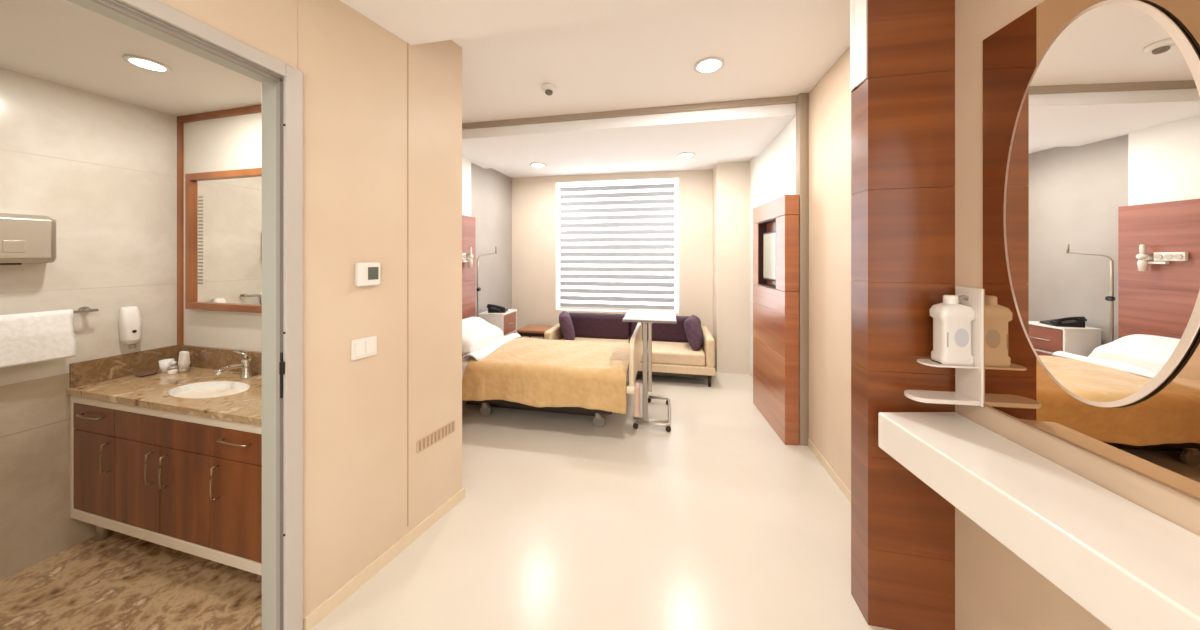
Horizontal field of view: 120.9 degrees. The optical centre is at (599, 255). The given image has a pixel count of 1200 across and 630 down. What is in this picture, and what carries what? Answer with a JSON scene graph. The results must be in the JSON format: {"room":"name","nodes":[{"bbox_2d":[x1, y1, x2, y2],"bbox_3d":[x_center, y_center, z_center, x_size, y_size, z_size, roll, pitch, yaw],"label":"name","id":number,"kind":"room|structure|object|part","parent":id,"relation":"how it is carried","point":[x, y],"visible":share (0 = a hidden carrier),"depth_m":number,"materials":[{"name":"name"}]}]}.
{"room":"hospital room","nodes":[
{"label":"hospital room","id":0,"kind":"room"},
{"bbox_2d":[0,68,176,580],"bbox_3d":[-2.816,0.098,0.777,0.145,2.604,2.642,0,0,14],"label":"wall","id":1,"kind":"structure","parent":0,"point":[104,168],"depth_m":1.62,"materials":[{"name":"beige tile"}]},
{"bbox_2d":[0,213,56,264],"bbox_3d":[-2.529,-0.071,1.421,0.120,0.218,0.279,0,0,14],"label":"dryer","id":2,"kind":"object","parent":1,"relation":"attached to","point":[24,238],"visible":1,"depth_m":1.46,"materials":[{"name":"silver metal"}]},
{"bbox_2d":[0,263,21,264],"bbox_3d":[-2.529,0.034,1.421,0.060,0.009,0.100,0,0,14],"label":"outlet","id":3,"kind":"object","parent":2,"relation":"attached to","point":[0,263],"depth_m":1.44,"materials":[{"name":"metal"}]},
{"bbox_2d":[0,309,75,367],"bbox_3d":[-2.545,0.360,1.330,0.045,0.221,0.559,0,0,14],"label":"towel","id":4,"kind":"object","parent":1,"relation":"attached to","point":[34,337],"visible":1,"depth_m":1.50,"materials":[{"name":"white fabric"}]},
{"bbox_2d":[73,306,98,313],"bbox_3d":[-2.570,0.265,1.364,0.067,0.036,0.645,0,0,14],"label":"towel rail","id":5,"kind":"object","parent":1,"relation":"attached to","point":[82,310],"visible":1,"depth_m":1.65,"materials":[{"name":"silver metal"}]},
{"bbox_2d":[119,306,141,348],"bbox_3d":[-2.468,0.376,1.789,0.062,0.218,0.068,0,0,14],"label":"soap dispenser","id":6,"kind":"object","parent":1,"relation":"attached to","point":[130,320],"visible":1,"depth_m":1.77,"materials":[{"name":"white plastic"}]},
{"bbox_2d":[0,0,270,116],"bbox_3d":[-2.158,-0.840,0.667,1.726,0.060,2.624,0,0,9],"label":"ceiling","id":7,"kind":"structure","parent":0,"point":[63,42],"depth_m":1.43,"materials":[{"name":"white paint"}]},
{"bbox_2d":[123,55,170,72],"bbox_3d":[-1.898,-0.805,1.428,0.122,0.008,0.122,0,0,0],"label":"recessed light","id":8,"kind":"object","parent":7,"relation":"in","point":[142,62],"visible":1,"depth_m":1.42,"materials":[{"name":"white plastic"}]},
{"bbox_2d":[184,112,261,374],"bbox_3d":[-1.771,0.270,1.829,1.456,2.260,0.020,0,0,14],"label":"wall","id":9,"kind":"structure","parent":0,"point":[233,142],"depth_m":1.90,"materials":[{"name":"beige paint"}]},
{"bbox_2d":[177,104,261,344],"bbox_3d":[-1.794,-0.144,1.818,1.360,1.329,0.012,0,0,14],"label":"trim","id":10,"kind":"structure","parent":9,"relation":"attached to","point":[181,120],"depth_m":1.97,"materials":[{"name":"brown wood"}]},
{"bbox_2d":[177,345,261,374],"bbox_3d":[-1.823,0.574,1.821,1.298,0.117,0.016,0,0,14],"label":"backsplash","id":11,"kind":"structure","parent":9,"relation":"attached to","point":[200,356],"depth_m":1.89,"materials":[{"name":"brown stone"}]},
{"bbox_2d":[185,168,261,312],"bbox_3d":[-1.818,-0.083,1.812,1.084,0.765,0.035,0,0,14],"label":"bathroom mirror","id":12,"kind":"object","parent":9,"relation":"attached to","point":[223,209],"visible":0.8,"depth_m":1.87,"materials":[{"name":"mirror"}]},
{"bbox_2d":[158,0,296,68],"bbox_3d":[-1.252,-0.980,0.828,0.116,0.649,0.868,0,0,12],"label":"wall","id":13,"kind":"structure","parent":0,"point":[269,27],"depth_m":1.12,"materials":[{"name":"beige paint"}]},
{"bbox_2d":[271,0,461,618],"bbox_3d":[-1.862,0.048,1.787,2.014,2.704,0.774,0,0,11],"label":"wall","id":14,"kind":"structure","parent":0,"point":[354,69],"depth_m":1.51,"materials":[{"name":"beige paint"}]},
{"bbox_2d":[67,0,302,629],"bbox_3d":[-1.248,0.362,0.831,0.135,2.075,0.884,0,0,12],"label":"door frame","id":15,"kind":"structure","parent":14,"relation":"in","point":[282,98],"depth_m":1.21,"materials":[{"name":"grey"}]},
{"bbox_3d":[-1.122,0.420,1.198,0.008,0.160,0.004,0,0,12],"label":"strike plate","id":16,"kind":"part","parent":15,"relation":"part of","materials":[{"name":"grey metal"}]},
{"bbox_2d":[351,335,376,360],"bbox_3d":[-1.008,0.393,1.458,0.013,0.084,0.104,0,0,23],"label":"light switch","id":17,"kind":"object","parent":14,"relation":"attached to","point":[363,347],"visible":1,"depth_m":1.45,"materials":[{"name":"white plastic"}]},
{"bbox_2d":[355,262,379,286],"bbox_3d":[-0.999,0.078,1.465,0.026,0.100,0.096,0,0,23],"label":"thermostat","id":18,"kind":"object","parent":14,"relation":"attached to","point":[368,273],"visible":1,"depth_m":1.45,"materials":[{"name":"white plastic"}]},
{"bbox_2d":[303,488,464,629],"bbox_3d":[-0.942,1.373,1.616,0.010,0.055,0.780,0,0,23],"label":"baseboard","id":19,"kind":"structure","parent":14,"relation":"attached to","point":[317,615],"depth_m":1.50,"materials":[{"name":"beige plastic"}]},
{"bbox_2d":[407,43,408,525],"bbox_3d":[-0.933,0.053,1.651,0.002,2.514,0.005,0,0,23],"label":"trim","id":20,"kind":"structure","parent":14,"relation":"attached to","point":[407,43],"depth_m":1.65,"materials":[{"name":"beige"}]},
{"bbox_2d":[417,420,454,452],"bbox_3d":[-0.865,0.955,1.805,0.003,0.064,0.243,0,0,23],"label":"air vent","id":21,"kind":"object","parent":14,"relation":"in","point":[432,438],"visible":1,"depth_m":1.80,"materials":[{"name":"beige metal"}]},
{"bbox_2d":[0,370,892,629],"bbox_3d":[-0.350,1.448,1.610,6.020,0.104,7.700,0,0,0],"label":"floor","id":22,"kind":"structure","parent":0,"point":[563,521],"depth_m":1.61,"materials":[{"name":"beige plastic"}]},
{"bbox_2d":[70,388,261,593],"bbox_3d":[-1.873,1.032,1.633,1.287,0.728,0.371,0,0,14],"label":"vanity cabinet","id":23,"kind":"object","parent":22,"relation":"on","point":[191,484],"visible":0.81,"depth_m":1.46,"materials":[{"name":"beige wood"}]},
{"bbox_3d":[-2.369,0.745,1.576,0.157,0.007,0.026,0,0,14],"label":"drawer handle","id":24,"kind":"part","parent":23,"relation":"part of","materials":[{"name":"brown metal"}]},
{"bbox_3d":[-2.364,0.764,1.597,0.310,0.122,0.018,0,0,14],"label":"drawer","id":25,"kind":"part","parent":23,"relation":"part of","materials":[{"name":"brown wood"}]},
{"bbox_3d":[-2.364,1.018,1.597,0.310,0.379,0.018,0,0,14],"label":"cabinet door","id":26,"kind":"part","parent":23,"relation":"part of","materials":[{"name":"brown wood"}]},
{"bbox_3d":[-2.455,1.325,1.682,0.042,0.142,0.042,0,0,14],"label":"leg","id":27,"kind":"part","parent":23,"relation":"part of","materials":[{"name":"silver metal"}]},
{"bbox_3d":[-2.262,0.925,1.550,0.007,0.137,0.026,0,0,14],"label":"door handle","id":28,"kind":"part","parent":23,"relation":"part of","materials":[{"name":"brown metal"}]},
{"bbox_3d":[-2.061,1.018,1.523,0.307,0.379,0.018,0,0,14],"label":"cabinet door","id":29,"kind":"part","parent":23,"relation":"part of","materials":[{"name":"brown wood"}]},
{"bbox_3d":[-1.961,0.925,1.476,0.007,0.137,0.026,0,0,14],"label":"door handle","id":30,"kind":"part","parent":23,"relation":"part of","materials":[{"name":"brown metal"}]},
{"bbox_3d":[-1.871,0.925,1.454,0.007,0.137,0.026,0,0,14],"label":"door handle","id":31,"kind":"part","parent":23,"relation":"part of","materials":[{"name":"brown metal"}]},
{"bbox_2d":[66,345,261,425],"bbox_3d":[-1.865,0.588,1.646,1.298,0.145,0.377,0,0,14],"label":"countertop","id":32,"kind":"structure","parent":23,"relation":"on","point":[113,379],"depth_m":1.68,"materials":[{"name":"brown stone"}]},
{"bbox_2d":[134,370,158,376],"bbox_3d":[-2.405,0.625,1.804,0.080,0.014,0.080,0,0,14],"label":"soap dish","id":33,"kind":"object","parent":32,"relation":"on","point":[151,372],"visible":1,"depth_m":1.80,"materials":[{"name":"brown"}]},
{"bbox_2d":[158,358,174,371],"bbox_3d":[-2.374,0.601,1.863,0.056,0.062,0.056,0,0,14],"label":"cup","id":34,"kind":"object","parent":32,"relation":"on","point":[164,364],"visible":0.73,"depth_m":1.85,"materials":[{"name":"white ceramic"}]},
{"bbox_2d":[167,365,178,374],"bbox_3d":[-2.296,0.613,1.828,0.038,0.038,0.038,0,0,14],"label":"jar","id":35,"kind":"object","parent":32,"relation":"on","point":[172,369],"visible":1,"depth_m":1.82,"materials":[{"name":"white ceramic"}]},
{"bbox_3d":[-2.296,0.600,1.828,0.038,0.012,0.038,0,0,14],"label":"lid","id":36,"kind":"part","parent":35,"relation":"part of","materials":[{"name":"silver metal"}]},
{"bbox_2d":[178,351,189,372],"bbox_3d":[-2.264,0.576,1.852,0.048,0.112,0.036,0,0,14],"label":"toiletry tube","id":37,"kind":"object","parent":32,"relation":"on","point":[184,356],"visible":1,"depth_m":1.84,"materials":[{"name":"white plastic"}]},
{"bbox_2d":[168,381,249,395],"bbox_3d":[-1.858,0.698,1.619,0.400,0.124,0.204,0,0,14],"label":"basin","id":38,"kind":"object","parent":32,"relation":"in","point":[212,384],"visible":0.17,"depth_m":1.71,"materials":[{"name":"white ceramic"}]},
{"bbox_2d":[214,350,253,378],"bbox_3d":[-1.871,0.561,1.729,0.089,0.141,0.150,0,0,14],"label":"faucet","id":39,"kind":"object","parent":32,"relation":"on","point":[246,364],"visible":1,"depth_m":1.75,"materials":[{"name":"silver metal"}]},
{"bbox_3d":[-1.856,0.566,1.709,0.022,0.034,0.118,0,0,14],"label":"spout","id":40,"kind":"part","parent":39,"relation":"part of","materials":[{"name":"silver metal"}]},
{"bbox_3d":[-1.871,0.515,1.772,0.072,0.049,0.018,0,0,-5],"label":"lever","id":41,"kind":"part","parent":39,"relation":"part of","materials":[{"name":"silver metal"}]},
{"bbox_3d":[-1.760,1.018,1.450,0.307,0.379,0.018,0,0,14],"label":"cabinet door","id":42,"kind":"part","parent":23,"relation":"part of","materials":[{"name":"brown wood"}]},
{"bbox_3d":[-1.569,0.925,1.381,0.007,0.137,0.026,0,0,14],"label":"door handle","id":43,"kind":"part","parent":23,"relation":"part of","materials":[{"name":"silver metal"}]},
{"bbox_3d":[-1.462,0.745,1.355,0.157,0.007,0.026,0,0,14],"label":"drawer handle","id":44,"kind":"part","parent":23,"relation":"part of","materials":[{"name":"silver metal"}]},
{"bbox_3d":[-1.457,0.764,1.376,0.310,0.122,0.018,0,0,14],"label":"drawer","id":45,"kind":"part","parent":23,"relation":"part of","materials":[{"name":"brown wood"}]},
{"bbox_3d":[-1.457,1.018,1.376,0.310,0.379,0.018,0,0,14],"label":"cabinet door","id":46,"kind":"part","parent":23,"relation":"part of","materials":[{"name":"brown wood"}]},
{"bbox_2d":[477,247,496,316],"bbox_3d":[-1.329,0.644,3.955,0.063,1.508,0.270,0,0,36],"label":"pole","id":47,"kind":"object","parent":22,"relation":"on","point":[478,287],"visible":0.59,"depth_m":3.87,"materials":[{"name":"silver metal"}]},
{"bbox_2d":[479,309,516,335],"bbox_3d":[-1.221,1.035,4.123,0.334,0.730,0.370,0,0,11],"label":"bedside cabinet","id":48,"kind":"object","parent":22,"relation":"on","point":[506,321],"visible":0.29,"depth_m":3.97,"materials":[{"name":"white laminate"}]},
{"bbox_2d":[487,304,507,312],"bbox_3d":[-1.228,0.619,4.082,0.215,0.100,0.180,0,0,-3],"label":"telephone","id":49,"kind":"object","parent":48,"relation":"on","point":[492,308],"visible":1,"depth_m":4.00,"materials":[{"name":"black plastic"}]},
{"bbox_3d":[-1.089,0.807,4.097,0.016,0.225,0.318,0,0,11],"label":"drawer","id":50,"kind":"part","parent":48,"relation":"part of","materials":[{"name":"brown wood"}]},
{"bbox_2d":[517,324,554,338],"bbox_3d":[-0.838,1.177,4.530,0.400,0.445,0.380,0,0,11],"label":"side table","id":51,"kind":"object","parent":22,"relation":"on","point":[529,330],"visible":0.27,"depth_m":4.38,"materials":[{"name":"brown wood"}]},
{"bbox_2d":[466,322,642,427],"bbox_3d":[-0.549,1.028,3.206,1.891,0.745,1.020,0,0,11],"label":"hospital bed","id":52,"kind":"object","parent":22,"relation":"on","point":[635,349],"visible":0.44,"depth_m":2.83,"materials":[{"name":"white plastic"}]},
{"bbox_2d":[462,355,473,378],"bbox_3d":[-1.035,1.039,3.302,0.830,0.306,0.934,0,0,11],"label":"sheet","id":53,"kind":"object","parent":52,"relation":"on","point":[466,360],"visible":0.03,"depth_m":2.90,"materials":[{"name":"white fabric"}]},
{"bbox_2d":[462,317,503,354],"bbox_3d":[-1.256,0.773,3.318,0.394,0.286,0.664,0,0,12],"label":"pillow","id":54,"kind":"object","parent":53,"relation":"on","point":[477,333],"visible":0.6,"depth_m":3.23,"materials":[{"name":"white fabric"}]},
{"bbox_2d":[462,333,520,360],"bbox_3d":[-1.030,0.864,3.301,0.200,0.053,0.842,0,0,11],"label":"folded blanket","id":55,"kind":"object","parent":53,"relation":"on","point":[494,345],"visible":0.93,"depth_m":3.16,"materials":[{"name":"white fabric"}]},
{"bbox_2d":[462,337,629,413],"bbox_3d":[-0.398,1.032,3.175,1.409,0.330,1.010,0,0,11],"label":"bedspread","id":56,"kind":"object","parent":52,"relation":"on","point":[535,372],"visible":0.98,"depth_m":2.76,"materials":[{"name":"yellow fabric"}]},
{"bbox_3d":[-0.578,0.996,3.212,1.740,0.148,0.840,0,0,11],"label":"mattress","id":57,"kind":"part","parent":52,"relation":"part of","materials":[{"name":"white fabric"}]},
{"bbox_3d":[0.327,0.828,3.034,0.035,0.345,0.920,0,0,11],"label":"footboard","id":58,"kind":"part","parent":52,"relation":"part of","materials":[{"name":"beige plastic"}]},
{"bbox_2d":[544,312,714,386],"bbox_3d":[0.348,1.073,4.129,1.910,0.655,0.720,0,0,11],"label":"sofa","id":59,"kind":"object","parent":22,"relation":"on","point":[672,354],"visible":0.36,"depth_m":4.10,"materials":[{"name":"beige fabric"}]},
{"bbox_3d":[-0.545,1.032,4.305,0.090,0.305,0.720,0,0,11],"label":"armrest","id":60,"kind":"part","parent":59,"relation":"part of","materials":[{"name":"beige fabric"}]},
{"bbox_2d":[559,311,574,340],"bbox_3d":[-0.408,0.870,4.196,0.199,0.337,0.371,0,0,-5],"label":"cushion","id":61,"kind":"object","parent":59,"relation":"on","point":[566,325],"visible":0.96,"depth_m":4.03,"materials":[{"name":"fabric"}]},
{"bbox_2d":[561,337,629,342],"bbox_3d":[-0.088,1.113,4.151,0.857,0.135,0.585,0,0,11],"label":"seat cushion","id":62,"kind":"object","parent":59,"relation":"on","point":[608,339],"depth_m":4.26,"materials":[{"name":"beige fabric"}]},
{"bbox_2d":[569,312,629,338],"bbox_3d":[-0.040,0.900,4.394,0.857,0.310,0.190,0,0,11],"label":"cushion","id":63,"kind":"object","parent":59,"relation":"on","point":[586,325],"depth_m":4.30,"materials":[{"name":"fabric"}]},
{"bbox_2d":[630,316,700,342],"bbox_3d":[0.807,0.900,4.227,0.857,0.310,0.190,0,0,11],"label":"cushion","id":64,"kind":"object","parent":59,"relation":"on","point":[661,332],"depth_m":4.13,"materials":[{"name":"fabric"}]},
{"bbox_2d":[630,340,704,365],"bbox_3d":[0.759,1.113,3.984,0.857,0.135,0.585,0,0,11],"label":"seat cushion","id":65,"kind":"object","parent":59,"relation":"on","point":[664,352],"depth_m":3.71,"materials":[{"name":"beige fabric"}]},
{"bbox_3d":[0.348,1.225,4.129,1.910,0.090,0.720,0,0,11],"label":"seat","id":66,"kind":"part","parent":59,"relation":"part of","materials":[{"name":"beige fabric"}]},
{"bbox_2d":[684,315,702,349],"bbox_3d":[1.083,0.870,3.902,0.198,0.337,0.370,0,0,25],"label":"cushion","id":67,"kind":"object","parent":59,"relation":"on","point":[692,325],"visible":0.96,"depth_m":3.75,"materials":[{"name":"fabric"}]},
{"bbox_3d":[1.241,1.032,3.953,0.090,0.305,0.720,0,0,11],"label":"armrest","id":68,"kind":"part","parent":59,"relation":"part of","materials":[{"name":"beige fabric"}]},
{"bbox_3d":[1.176,1.335,3.650,0.044,0.130,0.043,0,0,11],"label":"leg","id":69,"kind":"part","parent":59,"relation":"part of","materials":[{"name":"grey metal"}]},
{"bbox_2d":[622,309,676,431],"bbox_3d":[0.444,0.953,2.978,0.430,0.894,0.577,0,0,11],"label":"table","id":70,"kind":"object","parent":22,"relation":"on","point":[647,317],"visible":1,"depth_m":2.76,"materials":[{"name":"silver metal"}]},
{"bbox_3d":[0.468,1.345,2.990,0.302,0.032,0.544,0,0,11],"label":"frame","id":71,"kind":"part","parent":70,"relation":"part of","materials":[{"name":"silver metal"}]},
{"bbox_2d":[462,156,470,216],"bbox_3d":[-1.657,0.098,2.954,0.058,2.604,1.759,0,0,12],"label":"wall","id":72,"kind":"structure","parent":0,"point":[466,163],"depth_m":3.72,"materials":[{"name":"white paint"}]},
{"bbox_2d":[462,215,475,318],"bbox_3d":[-1.576,0.482,3.043,0.036,1.832,1.620,0,0,11],"label":"headboard panel","id":73,"kind":"object","parent":72,"relation":"attached to","point":[468,223],"visible":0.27,"depth_m":3.70,"materials":[{"name":"brown wood"}]},
{"bbox_2d":[462,247,472,267],"bbox_3d":[-1.418,0.015,3.565,0.074,0.220,0.224,0,0,11],"label":"wall lamp","id":74,"kind":"object","parent":73,"relation":"attached to","point":[469,256],"visible":0.79,"depth_m":3.63,"materials":[{"name":"white plastic"}]},
{"bbox_2d":[471,163,511,316],"bbox_3d":[-1.703,0.098,3.500,0.274,2.604,3.209,0,0,12],"label":"wall","id":75,"kind":"structure","parent":0,"point":[491,190],"depth_m":4.38,"materials":[{"name":"white paint"}]},
{"bbox_2d":[340,0,736,44],"bbox_3d":[-0.068,-1.179,-0.468,3.397,0.291,4.052,0,0,8],"label":"ceiling","id":76,"kind":"structure","parent":0,"point":[414,22],"depth_m":1.44,"materials":[{"name":"white paint"}]},
{"bbox_2d":[512,169,712,338],"bbox_3d":[0.012,0.098,4.742,3.413,2.604,0.171,0,0,10],"label":"wall","id":77,"kind":"structure","parent":0,"point":[534,199],"depth_m":4.77,"materials":[{"name":"beige paint"}]},
{"bbox_2d":[557,179,678,312],"bbox_3d":[0.227,-0.138,4.708,1.681,1.785,0.060,0,0,10],"label":"window","id":78,"kind":"structure","parent":77,"relation":"in","point":[558,184],"depth_m":4.76,"materials":[{"name":"white plastic"}]},
{"bbox_2d":[560,178,674,309],"bbox_3d":[0.215,-0.147,4.639,1.581,1.764,0.040,0,0,10],"label":"roller blind","id":79,"kind":"object","parent":78,"relation":"attached to","point":[645,253],"visible":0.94,"depth_m":4.63,"materials":[{"name":"white fabric"}]},
{"bbox_2d":[492,156,753,182],"bbox_3d":[-0.070,-1.212,4.512,4.726,0.184,1.613,0,0,3],"label":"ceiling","id":80,"kind":"structure","parent":77,"relation":"in","point":[689,164],"depth_m":4.35,"materials":[{"name":"white paint"}]},
{"bbox_2d":[462,103,795,168],"bbox_3d":[-0.070,-1.188,3.382,4.871,0.232,1.120,0,0,9],"label":"ceiling","id":81,"kind":"structure","parent":0,"point":[743,131],"depth_m":3.12,"materials":[{"name":"white paint"}]},
{"bbox_2d":[530,163,545,166],"bbox_3d":[-0.728,-1.067,3.990,0.183,0.008,0.183,0,0,0],"label":"recessed light","id":82,"kind":"object","parent":81,"relation":"in","point":[531,164],"visible":1,"depth_m":4.00,"materials":[{"name":"white plastic"}]},
{"bbox_2d":[677,152,694,157],"bbox_3d":[0.911,-1.067,3.605,0.183,0.008,0.183,0,0,0],"label":"recessed light","id":83,"kind":"object","parent":81,"relation":"in","point":[687,154],"visible":1,"depth_m":3.60,"materials":[{"name":"white plastic"}]},
{"bbox_2d":[452,0,849,122],"bbox_3d":[-0.199,-1.254,2.202,4.709,0.100,1.333,0,0,11],"label":"ceiling","id":84,"kind":"structure","parent":0,"point":[767,48],"depth_m":2.06,"materials":[{"name":"white paint"}]},
{"bbox_2d":[541,83,556,95],"bbox_3d":[-0.364,-1.177,2.422,0.110,0.054,0.110,0,0,0],"label":"smoke detector","id":85,"kind":"object","parent":84,"relation":"attached to","point":[548,89],"visible":1,"depth_m":2.40,"materials":[{"name":"white plastic"}]},
{"bbox_2d":[462,95,797,129],"bbox_3d":[-0.278,-1.181,2.908,3.720,0.044,0.033,0,0,11],"label":"trim","id":86,"kind":"structure","parent":84,"relation":"attached to","point":[785,99],"depth_m":2.78,"materials":[{"name":"beige paint"}]},
{"bbox_2d":[694,57,723,73],"bbox_3d":[0.687,-1.199,2.143,0.183,0.008,0.183,0,0,0],"label":"recessed light","id":87,"kind":"object","parent":84,"relation":"in","point":[708,65],"visible":1,"depth_m":2.14,"materials":[{"name":"white plastic"}]},
{"bbox_2d":[713,161,749,373],"bbox_3d":[1.677,0.098,4.320,0.467,2.604,0.560,0,0,11],"label":"wall pillar","id":88,"kind":"structure","parent":0,"point":[731,180],"depth_m":4.06,"materials":[{"name":"beige paint"}]},
{"bbox_2d":[750,115,795,377],"bbox_3d":[1.866,0.098,3.606,0.409,2.604,2.177,0,0,13],"label":"wall","id":89,"kind":"structure","parent":0,"point":[772,172],"depth_m":3.19,"materials":[{"name":"white paint"}]},
{"bbox_2d":[753,195,798,444],"bbox_3d":[1.463,0.473,2.873,0.098,1.852,0.724,0,0,7],"label":"wall panel","id":90,"kind":"object","parent":89,"relation":"attached to","point":[775,303],"visible":0.99,"depth_m":2.62,"materials":[{"name":"brown wood"}]},
{"bbox_2d":[763,231,775,280],"bbox_3d":[1.462,0.000,2.890,0.040,0.410,0.320,0,0,7],"label":"television","id":91,"kind":"object","parent":90,"relation":"attached to","point":[769,238],"visible":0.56,"depth_m":2.89,"materials":[{"name":"white plastic"}]},
{"bbox_2d":[809,46,850,491],"bbox_3d":[1.563,0.048,1.915,0.275,2.704,1.432,0,0,11],"label":"wall","id":92,"kind":"structure","parent":0,"point":[830,98],"depth_m":2.18,"materials":[{"name":"beige paint"}]},
{"bbox_2d":[796,93,808,445],"bbox_3d":[1.514,0.098,2.541,0.075,2.604,0.070,0,0,0],"label":"trim","id":93,"kind":"structure","parent":92,"relation":"attached to","point":[802,105],"depth_m":2.51,"materials":[{"name":"beige wood"}]},
{"bbox_2d":[808,438,850,502],"bbox_3d":[1.426,1.373,1.946,0.008,0.055,1.143,0,0,11],"label":"baseboard","id":94,"kind":"structure","parent":92,"relation":"attached to","point":[825,464],"depth_m":2.16,"materials":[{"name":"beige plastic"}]},
{"bbox_2d":[850,0,954,629],"bbox_3d":[1.184,0.098,1.318,0.333,2.603,0.121,0,0,11],"label":"wood column","id":95,"kind":"structure","parent":0,"point":[902,52],"depth_m":1.27,"materials":[{"name":"brown wood"}]},
{"bbox_3d":[1.030,-0.939,1.350,0.016,0.522,0.117,0,0,9],"label":"panel","id":96,"kind":"part","parent":95,"relation":"part of","materials":[{"name":"white paint"}]},
{"bbox_2d":[955,0,1199,629],"bbox_3d":[1.186,0.048,-0.497,0.277,2.704,3.560,0,0,8],"label":"wall","id":97,"kind":"structure","parent":0,"point":[995,589],"depth_m":1.11,"materials":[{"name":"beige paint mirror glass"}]},
{"bbox_2d":[904,286,983,406],"bbox_3d":[1.182,0.304,1.187,0.199,0.393,0.100,0,0,8],"label":"holder","id":98,"kind":"object","parent":97,"relation":"attached to","point":[969,380],"visible":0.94,"depth_m":1.15,"materials":[{"name":"white plastic"}]},
{"bbox_2d":[904,390,978,405],"bbox_3d":[1.179,0.493,1.188,0.192,0.016,0.085,0,0,8],"label":"drip tray","id":99,"kind":"object","parent":98,"relation":"on","point":[959,397],"depth_m":1.17,"materials":[{"name":"white plastic"}]},
{"bbox_2d":[916,359,978,368],"bbox_3d":[1.199,0.374,1.185,0.152,0.007,0.080,0,0,8],"label":"tray","id":100,"kind":"object","parent":98,"relation":"on","point":[928,362],"depth_m":1.15,"materials":[{"name":"white plastic"}]},
{"bbox_2d":[929,295,974,365],"bbox_3d":[1.225,0.253,1.181,0.112,0.236,0.066,0,0,8],"label":"dispenser bottle","id":101,"kind":"object","parent":98,"relation":"on","point":[952,320],"visible":1,"depth_m":1.16,"materials":[{"name":"white plastic"}]},
{"bbox_3d":[1.257,0.146,1.177,0.048,0.022,0.010,0,0,8],"label":"spout","id":102,"kind":"part","parent":101,"relation":"part of","materials":[{"name":"beige paint"}]},
{"bbox_3d":[1.276,0.304,1.174,0.011,0.393,0.100,0,0,8],"label":"plate","id":103,"kind":"part","parent":98,"relation":"part of","materials":[{"name":"white plastic"}]},
{"bbox_2d":[878,412,1199,629],"bbox_3d":[1.012,0.628,0.272,0.280,0.128,1.983,0,0,8],"label":"wall shelf","id":104,"kind":"object","parent":97,"relation":"attached to","point":[1127,565],"visible":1,"depth_m":0.75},
{"bbox_2d":[983,0,1199,501],"bbox_3d":[1.173,-0.111,0.460,0.019,1.209,1.350,0,0,8],"label":"oval mirror","id":105,"kind":"object","parent":97,"relation":"attached to","point":[1101,213],"depth_m":0.83,"materials":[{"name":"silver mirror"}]},
{"bbox_3d":[1.177,-0.111,0.459,0.007,1.209,1.350,0,0,8],"label":"wall mirror","id":106,"kind":"part","parent":105,"relation":"part of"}
]}

